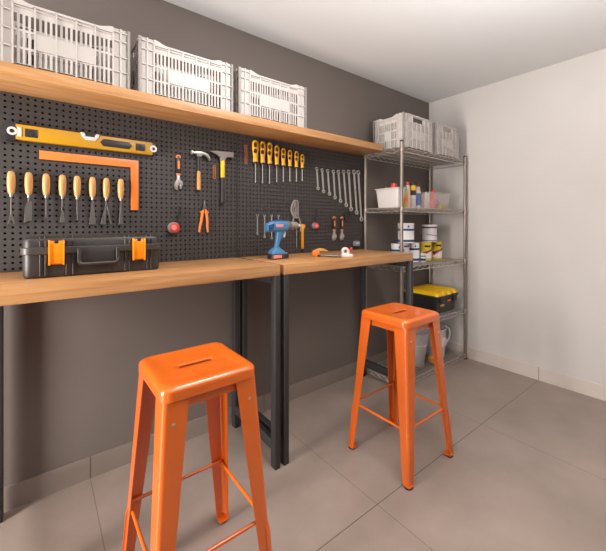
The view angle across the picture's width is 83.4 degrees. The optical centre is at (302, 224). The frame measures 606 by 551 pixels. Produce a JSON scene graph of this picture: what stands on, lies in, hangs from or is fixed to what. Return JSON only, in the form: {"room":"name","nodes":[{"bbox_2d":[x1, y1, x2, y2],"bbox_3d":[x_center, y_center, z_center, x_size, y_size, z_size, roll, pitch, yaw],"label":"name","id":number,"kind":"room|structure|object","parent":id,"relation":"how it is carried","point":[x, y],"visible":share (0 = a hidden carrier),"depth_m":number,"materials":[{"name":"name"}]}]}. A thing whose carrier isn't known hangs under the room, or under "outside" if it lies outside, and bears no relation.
{"room":"home workshop","nodes":[
{"label":"home workshop","id":0,"kind":"room"},
{"bbox_2d":[4,0,428,486],"bbox_3d":[-1.208,0.002,1.552,6.394,2.397,0.150,0,0,-38],"label":"wall","id":1,"kind":"structure","parent":0,"point":[71,366],"depth_m":1.86,"materials":[{"name":"grey paint"}]},
{"bbox_2d":[0,91,236,272],"bbox_3d":[-0.838,-0.175,1.729,1.095,0.750,0.022,0,0,-38],"label":"pegboard","id":2,"kind":"object","parent":1,"relation":"attached to","point":[159,200],"depth_m":1.68,"materials":[{"name":"black metal"}]},
{"bbox_2d":[7,171,15,223],"bbox_3d":[-1.212,-0.111,1.412,0.028,0.222,0.028,0,0,-38],"label":"chisel","id":3,"kind":"object","parent":2,"relation":"hanging from","point":[11,179],"visible":1,"depth_m":1.41,"materials":[{"name":"wood"}]},
{"bbox_2d":[24,172,32,222],"bbox_3d":[-1.167,-0.115,1.446,0.030,0.215,0.028,0,0,-38],"label":"chisel","id":4,"kind":"object","parent":2,"relation":"hanging from","point":[28,176],"visible":1,"depth_m":1.44,"materials":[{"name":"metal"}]},
{"bbox_2d":[42,173,49,218],"bbox_3d":[-1.120,-0.122,1.483,0.028,0.200,0.028,0,0,-38],"label":"chisel","id":5,"kind":"object","parent":2,"relation":"attached to","point":[46,178],"visible":1,"depth_m":1.48,"materials":[{"name":"wood"}]},
{"bbox_2d":[59,175,65,222],"bbox_3d":[-1.074,-0.115,1.519,0.028,0.214,0.028,0,0,-38],"label":"chisel","id":6,"kind":"object","parent":2,"relation":"hanging from","point":[62,179],"visible":1,"depth_m":1.51,"materials":[{"name":"wood"}]},
{"bbox_2d":[73,176,80,219],"bbox_3d":[-1.031,-0.120,1.552,0.028,0.203,0.028,0,0,-38],"label":"chisel","id":7,"kind":"object","parent":2,"relation":"attached to","point":[77,181],"visible":1,"depth_m":1.54,"materials":[{"name":"wood"}]},
{"bbox_2d":[4,121,156,155],"bbox_3d":[-0.996,-0.387,1.582,0.595,0.080,0.028,0,0,-38],"label":"spirit level","id":8,"kind":"object","parent":2,"relation":"hanging from","point":[13,131],"visible":1,"depth_m":1.54,"materials":[{"name":"yellow painted metal"},{"name":"white plastic"},{"name":"black rubber"}]},
{"bbox_2d":[39,150,138,209],"bbox_3d":[-0.989,-0.196,1.597,0.396,0.250,0.008,0,0,-38],"label":"square","id":9,"kind":"object","parent":2,"relation":"hanging from","point":[47,155],"visible":1,"depth_m":1.63,"materials":[{"name":"orange metal"}]},
{"bbox_2d":[89,177,95,223],"bbox_3d":[-0.983,-0.111,1.589,0.028,0.222,0.028,0,0,-38],"label":"chisel","id":10,"kind":"object","parent":2,"relation":"hanging from","point":[92,181],"visible":1,"depth_m":1.58,"materials":[{"name":"wood"}]},
{"bbox_2d":[100,178,111,223],"bbox_3d":[-0.940,-0.111,1.623,0.044,0.222,0.028,0,0,-7],"label":"chisel","id":11,"kind":"object","parent":2,"relation":"hanging from","point":[106,184],"visible":1,"depth_m":1.62,"materials":[{"name":"wood"}]},
{"bbox_2d":[118,179,123,223],"bbox_3d":[-0.890,-0.111,1.662,0.028,0.222,0.028,0,0,-38],"label":"chisel","id":12,"kind":"object","parent":2,"relation":"hanging from","point":[120,181],"visible":1,"depth_m":1.66,"materials":[{"name":"wood"}]},
{"bbox_3d":[-0.597,-0.381,1.893,0.004,0.022,0.033,0,0,-38],"label":"hook","id":13,"kind":"object","parent":2,"relation":"attached to","visible":0},
{"bbox_2d":[190,150,209,189],"bbox_3d":[-0.574,-0.300,1.903,0.108,0.216,0.022,0,0,-38],"label":"hammer","id":14,"kind":"object","parent":13,"relation":"hanging from","point":[199,153],"visible":1,"depth_m":1.89,"materials":[{"name":"metal"}]},
{"bbox_3d":[-0.672,-0.381,1.834,0.004,0.022,0.033,0,0,-38],"label":"hook","id":15,"kind":"object","parent":2,"relation":"attached to","visible":0},
{"bbox_2d":[174,155,182,189],"bbox_3d":[-0.672,-0.280,1.835,0.046,0.190,0.016,0,0,-38],"label":"wrench","id":16,"kind":"object","parent":15,"relation":"hanging from","point":[178,181],"visible":1,"depth_m":1.83,"materials":[{"name":"silver plastic"}]},
{"bbox_3d":[-0.665,-0.088,1.841,0.004,0.022,0.033,0,0,-38],"label":"hook","id":17,"kind":"object","parent":2,"relation":"attached to","visible":0},
{"bbox_2d":[167,209,181,232],"bbox_3d":[-0.682,-0.018,1.819,0.078,0.132,0.037,0,0,-38],"label":"reel","id":18,"kind":"object","parent":17,"relation":"hanging from","point":[173,227],"visible":1,"depth_m":1.81,"materials":[{"name":"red plastic"}]},
{"bbox_2d":[0,60,382,155],"bbox_3d":[-0.336,-0.575,1.983,2.190,0.046,0.236,0,0,-38],"label":"wall shelf","id":19,"kind":"object","parent":1,"relation":"attached to","point":[14,78],"visible":1,"depth_m":1.63,"materials":[{"name":"brown wood"}]},
{"bbox_2d":[0,0,129,88],"bbox_3d":[-1.013,-0.724,1.447,0.463,0.252,0.216,0,0,-38],"label":"plastic crate","id":20,"kind":"object","parent":19,"relation":"on","point":[60,54],"visible":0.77,"depth_m":1.38,"materials":[{"name":"beige plastic"}]},
{"bbox_2d":[130,35,232,111],"bbox_3d":[-0.620,-0.724,1.752,0.463,0.252,0.216,0,0,-38],"label":"plastic crate","id":21,"kind":"object","parent":19,"relation":"on","point":[217,90],"visible":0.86,"depth_m":1.65,"materials":[{"name":"beige plastic"}]},
{"bbox_2d":[233,66,306,127],"bbox_3d":[-0.226,-0.724,2.057,0.463,0.252,0.216,0,0,-38],"label":"plastic crate","id":22,"kind":"object","parent":19,"relation":"on","point":[286,109],"visible":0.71,"depth_m":1.95,"materials":[{"name":"beige plastic"}]},
{"bbox_2d":[4,351,387,511],"bbox_3d":[-1.219,1.150,1.444,6.244,0.100,0.008,0,0,-38],"label":"baseboard","id":23,"kind":"structure","parent":1,"relation":"attached to","point":[25,491],"depth_m":1.65,"materials":[{"name":"ceramic"}]},
{"bbox_2d":[237,134,363,256],"bbox_3d":[0.042,-0.175,2.412,1.125,0.750,0.022,0,0,-38],"label":"pegboard","id":24,"kind":"object","parent":1,"relation":"attached to","point":[280,195],"depth_m":2.34,"materials":[{"name":"black"}]},
{"bbox_2d":[252,140,258,182],"bbox_3d":[-0.296,-0.392,2.122,0.045,0.265,0.032,0,0,-38],"label":"screwdriver","id":25,"kind":"object","parent":24,"relation":"attached to","point":[255,145],"visible":1,"depth_m":2.11,"materials":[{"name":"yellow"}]},
{"bbox_2d":[259,141,265,182],"bbox_3d":[-0.256,-0.392,2.153,0.043,0.265,0.031,0,0,-38],"label":"screwdriver","id":26,"kind":"object","parent":24,"relation":"attached to","point":[262,146],"visible":1,"depth_m":2.14,"materials":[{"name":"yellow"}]},
{"bbox_2d":[267,143,271,183],"bbox_3d":[-0.215,-0.393,2.185,0.041,0.263,0.030,0,0,-38],"label":"screwdriver","id":27,"kind":"object","parent":24,"relation":"attached to","point":[269,145],"visible":1,"depth_m":2.17,"materials":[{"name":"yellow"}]},
{"bbox_2d":[274,145,279,181],"bbox_3d":[-0.172,-0.395,2.218,0.040,0.239,0.029,0,0,-38],"label":"screwdriver","id":28,"kind":"object","parent":24,"relation":"attached to","point":[276,148],"visible":1,"depth_m":2.21,"materials":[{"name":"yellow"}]},
{"bbox_2d":[281,148,285,181],"bbox_3d":[-0.131,-0.393,2.250,0.038,0.222,0.027,0,0,-38],"label":"screwdriver","id":29,"kind":"object","parent":24,"relation":"attached to","point":[283,151],"visible":1,"depth_m":2.24,"materials":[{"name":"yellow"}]},
{"bbox_2d":[287,150,291,180],"bbox_3d":[-0.089,-0.393,2.283,0.036,0.210,0.026,0,0,-38],"label":"screwdriver","id":30,"kind":"object","parent":24,"relation":"attached to","point":[289,153],"visible":1,"depth_m":2.27,"materials":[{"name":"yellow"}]},
{"bbox_2d":[294,151,298,181],"bbox_3d":[-0.045,-0.394,2.316,0.036,0.206,0.026,0,0,-38],"label":"screwdriver","id":31,"kind":"object","parent":24,"relation":"attached to","point":[296,154],"visible":1,"depth_m":2.31,"materials":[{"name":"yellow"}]},
{"bbox_2d":[300,154,303,180],"bbox_3d":[-0.006,-0.392,2.347,0.033,0.185,0.024,0,0,-38],"label":"screwdriver","id":32,"kind":"object","parent":24,"relation":"attached to","point":[301,155],"visible":1,"depth_m":2.34,"materials":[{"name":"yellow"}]},
{"bbox_2d":[300,224,304,249],"bbox_3d":[-0.003,0.087,2.353,0.040,0.178,0.018,0,0,-38],"label":"bar","id":33,"kind":"object","parent":24,"relation":"hanging from","point":[302,226],"visible":0.98,"depth_m":2.35,"materials":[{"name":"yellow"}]},
{"bbox_2d":[344,211,350,221],"bbox_3d":[0.344,-0.062,2.631,0.068,0.085,0.008,0,0,-38],"label":"metal ring","id":34,"kind":"object","parent":24,"relation":"hanging from","point":[346,211],"visible":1,"depth_m":2.63,"materials":[{"name":"black metal"}]},
{"bbox_2d":[352,170,358,214],"bbox_3d":[0.413,-0.252,2.682,0.069,0.351,0.009,0,0,-38],"label":"wrench","id":35,"kind":"object","parent":24,"relation":"hanging from","point":[354,173],"visible":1,"depth_m":2.68,"materials":[{"name":"metal"}]},
{"bbox_2d":[353,241,359,245],"bbox_3d":[0.423,0.152,2.685,0.060,0.040,0.024,0,0,-38],"label":"junction box","id":36,"kind":"object","parent":24,"relation":"attached to","point":[355,243],"visible":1,"depth_m":2.67,"materials":[{"name":"grey plastic"}]},
{"bbox_3d":[0.093,-0.099,2.428,0.004,0.022,0.033,0,0,-38],"label":"hook","id":37,"kind":"object","parent":24,"relation":"attached to","visible":0},
{"bbox_2d":[312,211,318,228],"bbox_3d":[0.091,-0.030,2.419,0.050,0.132,0.037,0,0,-38],"label":"reel","id":38,"kind":"object","parent":37,"relation":"hanging from","point":[314,225],"visible":1,"depth_m":2.41,"materials":[{"name":"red plastic"}]},
{"bbox_3d":[0.101,-0.399,2.434,0.004,0.022,0.033,0,0,-38],"label":"hook","id":39,"kind":"object","parent":24,"relation":"attached to","visible":0},
{"bbox_2d":[315,167,319,189],"bbox_3d":[0.103,-0.328,2.442,0.037,0.164,0.009,0,0,-38],"label":"wrench","id":40,"kind":"object","parent":39,"relation":"hanging from","point":[317,187],"visible":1,"depth_m":2.44,"materials":[{"name":"metal"}]},
{"bbox_3d":[0.141,-0.394,2.466,0.004,0.022,0.033,0,0,-38],"label":"hook","id":41,"kind":"object","parent":24,"relation":"attached to","visible":0},
{"bbox_2d":[320,168,324,192],"bbox_3d":[0.144,-0.316,2.474,0.040,0.180,0.009,0,0,-38],"label":"wrench","id":42,"kind":"object","parent":41,"relation":"hanging from","point":[321,169],"visible":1,"depth_m":2.47,"materials":[{"name":"metal"}]},
{"bbox_3d":[0.184,-0.393,2.499,0.004,0.022,0.033,0,0,-38],"label":"hook","id":43,"kind":"object","parent":24,"relation":"attached to","visible":0},
{"bbox_2d":[326,169,330,195],"bbox_3d":[0.188,-0.309,2.508,0.045,0.194,0.009,0,0,-38],"label":"wrench","id":44,"kind":"object","parent":43,"relation":"hanging from","point":[326,169],"visible":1,"depth_m":2.50,"materials":[{"name":"metal"}]},
{"bbox_3d":[0.229,-0.394,2.534,0.004,0.022,0.033,0,0,-38],"label":"hook","id":45,"kind":"object","parent":24,"relation":"attached to","visible":0},
{"bbox_2d":[332,170,336,198],"bbox_3d":[0.233,-0.297,2.543,0.046,0.221,0.009,0,0,-38],"label":"wrench","id":46,"kind":"object","parent":45,"relation":"hanging from","point":[334,196],"visible":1,"depth_m":2.54,"materials":[{"name":"metal"}]},
{"bbox_3d":[0.269,-0.396,2.565,0.004,0.022,0.033,0,0,-38],"label":"hook","id":47,"kind":"object","parent":24,"relation":"attached to","visible":0},
{"bbox_2d":[336,170,341,202],"bbox_3d":[0.276,-0.286,2.576,0.053,0.249,0.009,0,0,-38],"label":"wrench","id":48,"kind":"object","parent":47,"relation":"hanging from","point":[337,170],"visible":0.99,"depth_m":2.57,"materials":[{"name":"metal"}]},
{"bbox_3d":[0.313,-0.402,2.599,0.004,0.022,0.033,0,0,-38],"label":"hook","id":49,"kind":"object","parent":24,"relation":"attached to","visible":0},
{"bbox_2d":[342,170,347,206],"bbox_3d":[0.322,-0.275,2.612,0.060,0.284,0.009,0,0,-38],"label":"wrench","id":50,"kind":"object","parent":49,"relation":"hanging from","point":[346,203],"visible":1,"depth_m":2.61,"materials":[{"name":"metal"}]},
{"bbox_3d":[0.356,-0.406,2.632,0.004,0.022,0.033,0,0,-38],"label":"hook","id":51,"kind":"object","parent":24,"relation":"attached to","visible":0},
{"bbox_2d":[347,170,352,210],"bbox_3d":[0.364,-0.262,2.644,0.062,0.320,0.009,0,0,-38],"label":"wrench","id":52,"kind":"object","parent":51,"relation":"hanging from","point":[350,207],"visible":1,"depth_m":2.64,"materials":[{"name":"metal"}]},
{"bbox_3d":[0.233,-0.069,2.537,0.004,0.022,0.033,0,0,-38],"label":"hook","id":53,"kind":"object","parent":24,"relation":"attached to","visible":0},
{"bbox_2d":[332,216,336,240],"bbox_3d":[0.233,0.032,2.538,0.044,0.182,0.016,0,0,-38],"label":"wrench","id":54,"kind":"object","parent":53,"relation":"hanging from","point":[334,235],"visible":1,"depth_m":2.53,"materials":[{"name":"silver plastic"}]},
{"bbox_3d":[0.440,-0.412,2.697,0.004,0.022,0.033,0,0,-38],"label":"hook","id":55,"kind":"object","parent":24,"relation":"attached to","visible":0},
{"bbox_2d":[356,170,362,221],"bbox_3d":[0.453,-0.226,2.714,0.076,0.408,0.009,0,0,-38],"label":"wrench","id":56,"kind":"object","parent":55,"relation":"hanging from","point":[357,171],"visible":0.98,"depth_m":2.71,"materials":[{"name":"metal"}]},
{"bbox_3d":[-0.054,-0.153,2.314,0.004,0.022,0.033,0,0,-38],"label":"hook","id":57,"kind":"object","parent":24,"relation":"attached to","visible":0},
{"bbox_2d":[290,200,301,230],"bbox_3d":[-0.046,-0.059,2.323,0.090,0.215,0.020,0,0,-38],"label":"cord","id":58,"kind":"object","parent":57,"relation":"hanging from","point":[295,214],"visible":0.98,"depth_m":2.31,"materials":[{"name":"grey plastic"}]},
{"bbox_3d":[0.296,-0.069,2.586,0.004,0.022,0.033,0,0,-38],"label":"hook","id":59,"kind":"object","parent":24,"relation":"attached to","visible":0},
{"bbox_2d":[339,217,343,239],"bbox_3d":[0.296,0.032,2.587,0.044,0.182,0.016,0,0,-38],"label":"wrench","id":60,"kind":"object","parent":59,"relation":"hanging from","point":[341,236],"visible":1,"depth_m":2.58,"materials":[{"name":"silver plastic"}]},
{"bbox_2d":[0,352,605,550],"bbox_3d":[0.202,1.250,-0.265,6.394,0.100,4.750,0,0,-38],"label":"floor","id":61,"kind":"structure","parent":0,"point":[526,471],"depth_m":1.58,"materials":[{"name":"tile"}]},
{"bbox_2d":[0,257,279,522],"bbox_3d":[-0.687,0.700,1.532,1.084,1.000,0.482,0,0,-38],"label":"workbench","id":62,"kind":"object","parent":61,"relation":"on","point":[15,289],"visible":0.98,"depth_m":1.39,"materials":[{"name":"brown wood"}]},
{"bbox_2d":[20,234,160,278],"bbox_3d":[-0.874,0.123,1.436,0.488,0.154,0.221,0,0,-38],"label":"toolbox","id":63,"kind":"object","parent":62,"relation":"on","point":[43,256],"visible":1,"depth_m":1.34,"materials":[{"name":"grey plastic"}]},
{"bbox_2d":[0,257,279,305],"bbox_3d":[-0.687,0.226,1.532,1.084,0.052,0.480,0,0,-38],"label":"countertop","id":64,"kind":"structure","parent":62,"relation":"on","point":[15,289],"depth_m":1.30,"materials":[{"name":"brown wood"}]},
{"bbox_2d":[122,342,271,550],"bbox_3d":[-0.356,0.828,1.131,0.392,0.745,0.392,0,0,-38],"label":"bar stool","id":65,"kind":"object","parent":61,"relation":"on","point":[177,380],"visible":1,"depth_m":1.08,"materials":[{"name":"orange metal"}]},
{"bbox_2d":[239,249,412,465],"bbox_3d":[0.187,0.700,2.209,1.084,1.000,0.482,0,0,-38],"label":"workbench","id":66,"kind":"object","parent":61,"relation":"on","point":[296,263],"visible":0.62,"depth_m":1.96,"materials":[{"name":"brown wood"}]},
{"bbox_2d":[264,219,299,259],"bbox_3d":[-0.114,0.086,1.991,0.241,0.228,0.066,0,0,-38],"label":"cordless drill","id":67,"kind":"object","parent":66,"relation":"on","point":[278,226],"visible":1,"depth_m":1.95,"materials":[{"name":"blue plastic"}]},
{"bbox_2d":[239,249,412,274],"bbox_3d":[0.186,0.226,2.210,1.084,0.052,0.480,0,0,-38],"label":"countertop","id":68,"kind":"structure","parent":66,"relation":"on","point":[296,263],"depth_m":1.99,"materials":[{"name":"brown wood"}]},
{"bbox_2d":[312,248,341,256],"bbox_3d":[0.161,0.174,2.099,0.157,0.051,0.166,0,0,-38],"label":"saw","id":69,"kind":"object","parent":66,"relation":"on","point":[315,253],"visible":1,"depth_m":2.10,"materials":[{"name":"orange plastic"}]},
{"bbox_2d":[341,247,352,256],"bbox_3d":[0.271,0.171,2.102,0.073,0.059,0.040,0,0,-3],"label":"tape dispenser","id":70,"kind":"object","parent":66,"relation":"on","point":[347,254],"visible":1,"depth_m":2.08,"materials":[{"name":"white plastic"}]},
{"bbox_2d":[348,303,453,490],"bbox_3d":[0.511,0.828,1.796,0.392,0.745,0.392,0,0,-38],"label":"bar stool","id":71,"kind":"object","parent":61,"relation":"on","point":[402,322],"visible":1,"depth_m":1.74,"materials":[{"name":"orange metal"}]},
{"bbox_2d":[363,140,466,381],"bbox_3d":[0.976,0.294,2.889,0.961,1.812,0.379,0,0,-38],"label":"wire rack","id":72,"kind":"object","parent":61,"relation":"on","point":[401,209],"visible":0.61,"depth_m":2.83,"materials":[{"name":"silver metal"}]},
{"bbox_2d":[375,187,406,207],"bbox_3d":[0.685,-0.203,2.667,0.120,0.152,0.236,0,0,-38],"label":"storage bin","id":73,"kind":"object","parent":72,"relation":"on","point":[386,197],"visible":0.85,"depth_m":2.62,"materials":[{"name":"white plastic"}]},
{"bbox_2d":[391,181,396,187],"bbox_3d":[0.707,-0.235,2.645,0.050,0.206,0.050,0,0,-38],"label":"spray can","id":74,"kind":"object","parent":73,"relation":"in","point":[393,184],"visible":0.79,"depth_m":2.63,"materials":[{"name":"red plastic"}]},
{"bbox_2d":[391,243,403,252],"bbox_3d":[0.758,0.234,2.729,0.104,0.159,0.104,0,0,-38],"label":"paint can","id":75,"kind":"object","parent":72,"relation":"on","point":[395,247],"visible":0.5,"depth_m":2.69,"materials":[{"name":"white metal"}]},
{"bbox_2d":[373,112,432,157],"bbox_3d":[0.793,-0.694,2.699,0.376,0.250,0.286,0,0,-38],"label":"plastic crate","id":76,"kind":"object","parent":72,"relation":"on","point":[420,138],"visible":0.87,"depth_m":2.59,"materials":[{"name":"beige plastic"}]},
{"bbox_2d":[403,186,407,206],"bbox_3d":[0.817,-0.216,2.718,0.045,0.178,0.045,0,0,-38],"label":"squeeze bottle","id":77,"kind":"object","parent":72,"relation":"on","point":[405,203],"visible":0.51,"depth_m":2.70,"materials":[{"name":"yellow"}]},
{"bbox_2d":[403,243,409,252],"bbox_3d":[0.835,0.234,2.814,0.090,0.159,0.091,0,0,-38],"label":"paint can","id":78,"kind":"object","parent":72,"relation":"on","point":[406,245],"visible":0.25,"depth_m":2.77,"materials":[{"name":"white metal"}]},
{"bbox_2d":[398,223,413,242],"bbox_3d":[0.852,0.072,2.815,0.132,0.164,0.132,0,0,-38],"label":"paint can","id":79,"kind":"object","parent":78,"relation":"on","point":[408,228],"visible":0.8,"depth_m":2.76,"materials":[{"name":"white metal"}]},
{"bbox_2d":[405,182,409,206],"bbox_3d":[0.848,-0.235,2.755,0.042,0.216,0.042,0,0,-38],"label":"squeeze bottle","id":80,"kind":"object","parent":72,"relation":"on","point":[407,184],"visible":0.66,"depth_m":2.74,"materials":[{"name":"beige plastic"}]},
{"bbox_2d":[410,182,415,207],"bbox_3d":[0.901,-0.236,2.790,0.053,0.218,0.053,0,0,-38],"label":"squeeze bottle","id":81,"kind":"object","parent":72,"relation":"on","point":[412,184],"visible":0.77,"depth_m":2.77,"materials":[{"name":"grey plastic"}]},
{"bbox_2d":[409,242,419,261],"bbox_3d":[0.933,0.234,2.871,0.098,0.159,0.098,0,0,-38],"label":"paint can","id":82,"kind":"object","parent":72,"relation":"on","point":[414,248],"visible":0.65,"depth_m":2.83,"materials":[{"name":"white metal"}]},
{"bbox_2d":[367,147,463,169],"bbox_3d":[0.976,-0.547,2.889,0.933,0.037,0.351,0,0,-38],"label":"wire shelf","id":83,"kind":"object","parent":72,"relation":"attached to","point":[401,149],"depth_m":2.87,"materials":[{"name":"silver metal"}]},
{"bbox_2d":[367,258,463,271],"bbox_3d":[0.976,0.331,2.889,0.933,0.037,0.351,0,0,-38],"label":"wire shelf","id":84,"kind":"object","parent":72,"relation":"attached to","point":[434,261],"depth_m":2.73,"materials":[{"name":"silver metal"}]},
{"bbox_2d":[367,207,464,214],"bbox_3d":[0.976,-0.109,2.889,0.933,0.037,0.351,0,0,-38],"label":"wire shelf","id":85,"kind":"object","parent":72,"relation":"attached to","point":[430,211],"depth_m":2.80,"materials":[{"name":"silver metal"}]},
{"bbox_2d":[367,348,464,381],"bbox_3d":[0.976,1.174,2.889,0.933,0.037,0.351,0,0,-38],"label":"wire shelf","id":86,"kind":"object","parent":72,"relation":"attached to","point":[463,354],"depth_m":2.83,"materials":[{"name":"silver metal"}]},
{"bbox_2d":[416,183,420,207],"bbox_3d":[0.957,-0.235,2.833,0.045,0.216,0.045,0,0,-38],"label":"squeeze bottle","id":87,"kind":"object","parent":72,"relation":"on","point":[418,192],"visible":0.67,"depth_m":2.81,"materials":[{"name":"white plastic"}]},
{"bbox_2d":[415,329,429,366],"bbox_3d":[0.930,1.018,2.818,0.226,0.276,0.226,0,0,-38],"label":"metal bucket","id":88,"kind":"object","parent":72,"relation":"on","point":[422,335],"visible":0.45,"depth_m":2.74,"materials":[{"name":"metal"}]},
{"bbox_2d":[420,253,425,261],"bbox_3d":[1.004,0.277,2.842,0.043,0.073,0.043,0,0,-38],"label":"paint can","id":89,"kind":"object","parent":72,"relation":"on","point":[423,255],"visible":1,"depth_m":2.82,"materials":[{"name":"white metal"}]},
{"bbox_2d":[419,242,431,260],"bbox_3d":[1.071,0.234,2.971,0.101,0.159,0.101,0,0,-38],"label":"paint can","id":90,"kind":"object","parent":72,"relation":"on","point":[425,247],"visible":0.81,"depth_m":2.93,"materials":[{"name":"yellow metal"}]},
{"bbox_2d":[428,355,433,362],"bbox_3d":[1.113,1.136,2.872,0.108,0.040,0.068,0,0,-38],"label":"sponge","id":91,"kind":"object","parent":72,"relation":"on","point":[430,358],"visible":0.25,"depth_m":2.84,"materials":[{"name":"orange"}]},
{"bbox_2d":[404,284,458,313],"bbox_3d":[1.146,0.661,3.034,0.376,0.190,0.341,0,0,-38],"label":"organizer box","id":92,"kind":"object","parent":72,"relation":"on","point":[440,299],"visible":0.92,"depth_m":2.92,"materials":[{"name":"black plastic"}]},
{"bbox_2d":[405,122,458,162],"bbox_3d":[1.124,-0.694,2.956,0.376,0.250,0.286,0,0,-38],"label":"plastic crate","id":93,"kind":"object","parent":72,"relation":"on","point":[441,144],"visible":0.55,"depth_m":2.84,"materials":[{"name":"beige plastic"}]},
{"bbox_2d":[432,241,441,258],"bbox_3d":[1.208,0.234,3.078,0.097,0.159,0.097,0,0,-38],"label":"paint can","id":94,"kind":"object","parent":72,"relation":"on","point":[436,246],"visible":0.75,"depth_m":3.04,"materials":[{"name":"yellow metal"}]},
{"bbox_2d":[422,225,436,241],"bbox_3d":[1.126,0.079,3.027,0.128,0.151,0.128,0,0,-38],"label":"paint can","id":95,"kind":"object","parent":94,"relation":"on","point":[429,232],"visible":1,"depth_m":2.98,"materials":[{"name":"white metal"}]},
{"bbox_2d":[426,325,450,356],"bbox_3d":[1.202,1.033,3.042,0.264,0.246,0.192,0,0,-38],"label":"plastic jug","id":96,"kind":"object","parent":72,"relation":"on","point":[429,351],"visible":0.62,"depth_m":2.96,"materials":[{"name":"grey plastic"}]},
{"bbox_2d":[439,307,464,320],"bbox_3d":[0.976,0.774,2.889,0.933,0.037,0.351,0,0,-38],"label":"wire shelf","id":97,"kind":"object","parent":72,"relation":"attached to","point":[463,310],"depth_m":2.94,"materials":[{"name":"silver metal"}]},
{"bbox_3d":[1.104,-0.197,2.966,0.354,0.140,0.224,0,0,-38],"label":"storage bin","id":98,"kind":"object","parent":72,"relation":"on","visible":0},
{"bbox_2d":[424,192,427,207],"bbox_3d":[1.033,-0.200,2.854,0.037,0.135,0.014,0,0,-38],"label":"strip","id":99,"kind":"object","parent":98,"relation":"in","point":[426,196],"visible":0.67,"depth_m":2.85,"materials":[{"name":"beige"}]},
{"bbox_2d":[427,193,429,207],"bbox_3d":[1.058,-0.200,2.873,0.041,0.135,0.014,0,0,-38],"label":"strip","id":100,"kind":"object","parent":98,"relation":"in","point":[428,202],"visible":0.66,"depth_m":2.87,"materials":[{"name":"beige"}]},
{"bbox_2d":[429,189,436,208],"bbox_3d":[1.102,-0.215,2.918,0.079,0.178,0.084,0,0,45],"label":"spray bottle","id":101,"kind":"object","parent":98,"relation":"in","point":[432,200],"visible":0.84,"depth_m":2.90,"materials":[{"name":"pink plastic"}]},
{"bbox_2d":[164,0,605,102],"bbox_3d":[0.202,-1.247,-0.265,6.394,0.100,4.750,0,0,-38],"label":"ceiling","id":102,"kind":"structure","parent":0,"point":[429,51],"depth_m":2.13,"materials":[{"name":"white paint"}]},
{"bbox_2d":[429,48,605,385],"bbox_3d":[2.715,0.002,1.589,0.150,2.397,4.600,0,0,-38],"label":"wall","id":103,"kind":"structure","parent":0,"point":[533,143],"depth_m":2.65,"materials":[{"name":"beige paint"}]},
{"bbox_2d":[445,341,605,400],"bbox_3d":[2.655,1.150,1.538,0.008,0.100,4.592,0,0,-38],"label":"baseboard","id":104,"kind":"structure","parent":103,"relation":"attached to","point":[588,388],"depth_m":2.63,"materials":[{"name":"ceramic"}]},
{"bbox_3d":[-0.569,-0.093,1.915,0.004,0.022,0.033,0,0,-38],"label":"hook","id":105,"kind":"object","parent":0,"visible":0},
{"bbox_2d":[198,201,208,231],"bbox_3d":[-0.562,-0.045,1.921,0.062,0.179,0.017,0,0,-38],"label":"pliers","id":106,"kind":"object","parent":105,"relation":"hanging from","point":[204,209],"visible":1,"depth_m":1.92,"materials":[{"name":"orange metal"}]},
{"bbox_3d":[-0.489,-0.389,1.977,0.004,0.022,0.033,0,0,-38],"label":"hook","id":107,"kind":"object","parent":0,"visible":0},
{"bbox_2d":[210,151,233,203],"bbox_3d":[-0.472,-0.274,1.979,0.142,0.307,0.025,0,0,-38],"label":"hammer","id":108,"kind":"object","parent":107,"relation":"hanging from","point":[223,155],"visible":1,"depth_m":1.97,"materials":[{"name":"grey plastic"}]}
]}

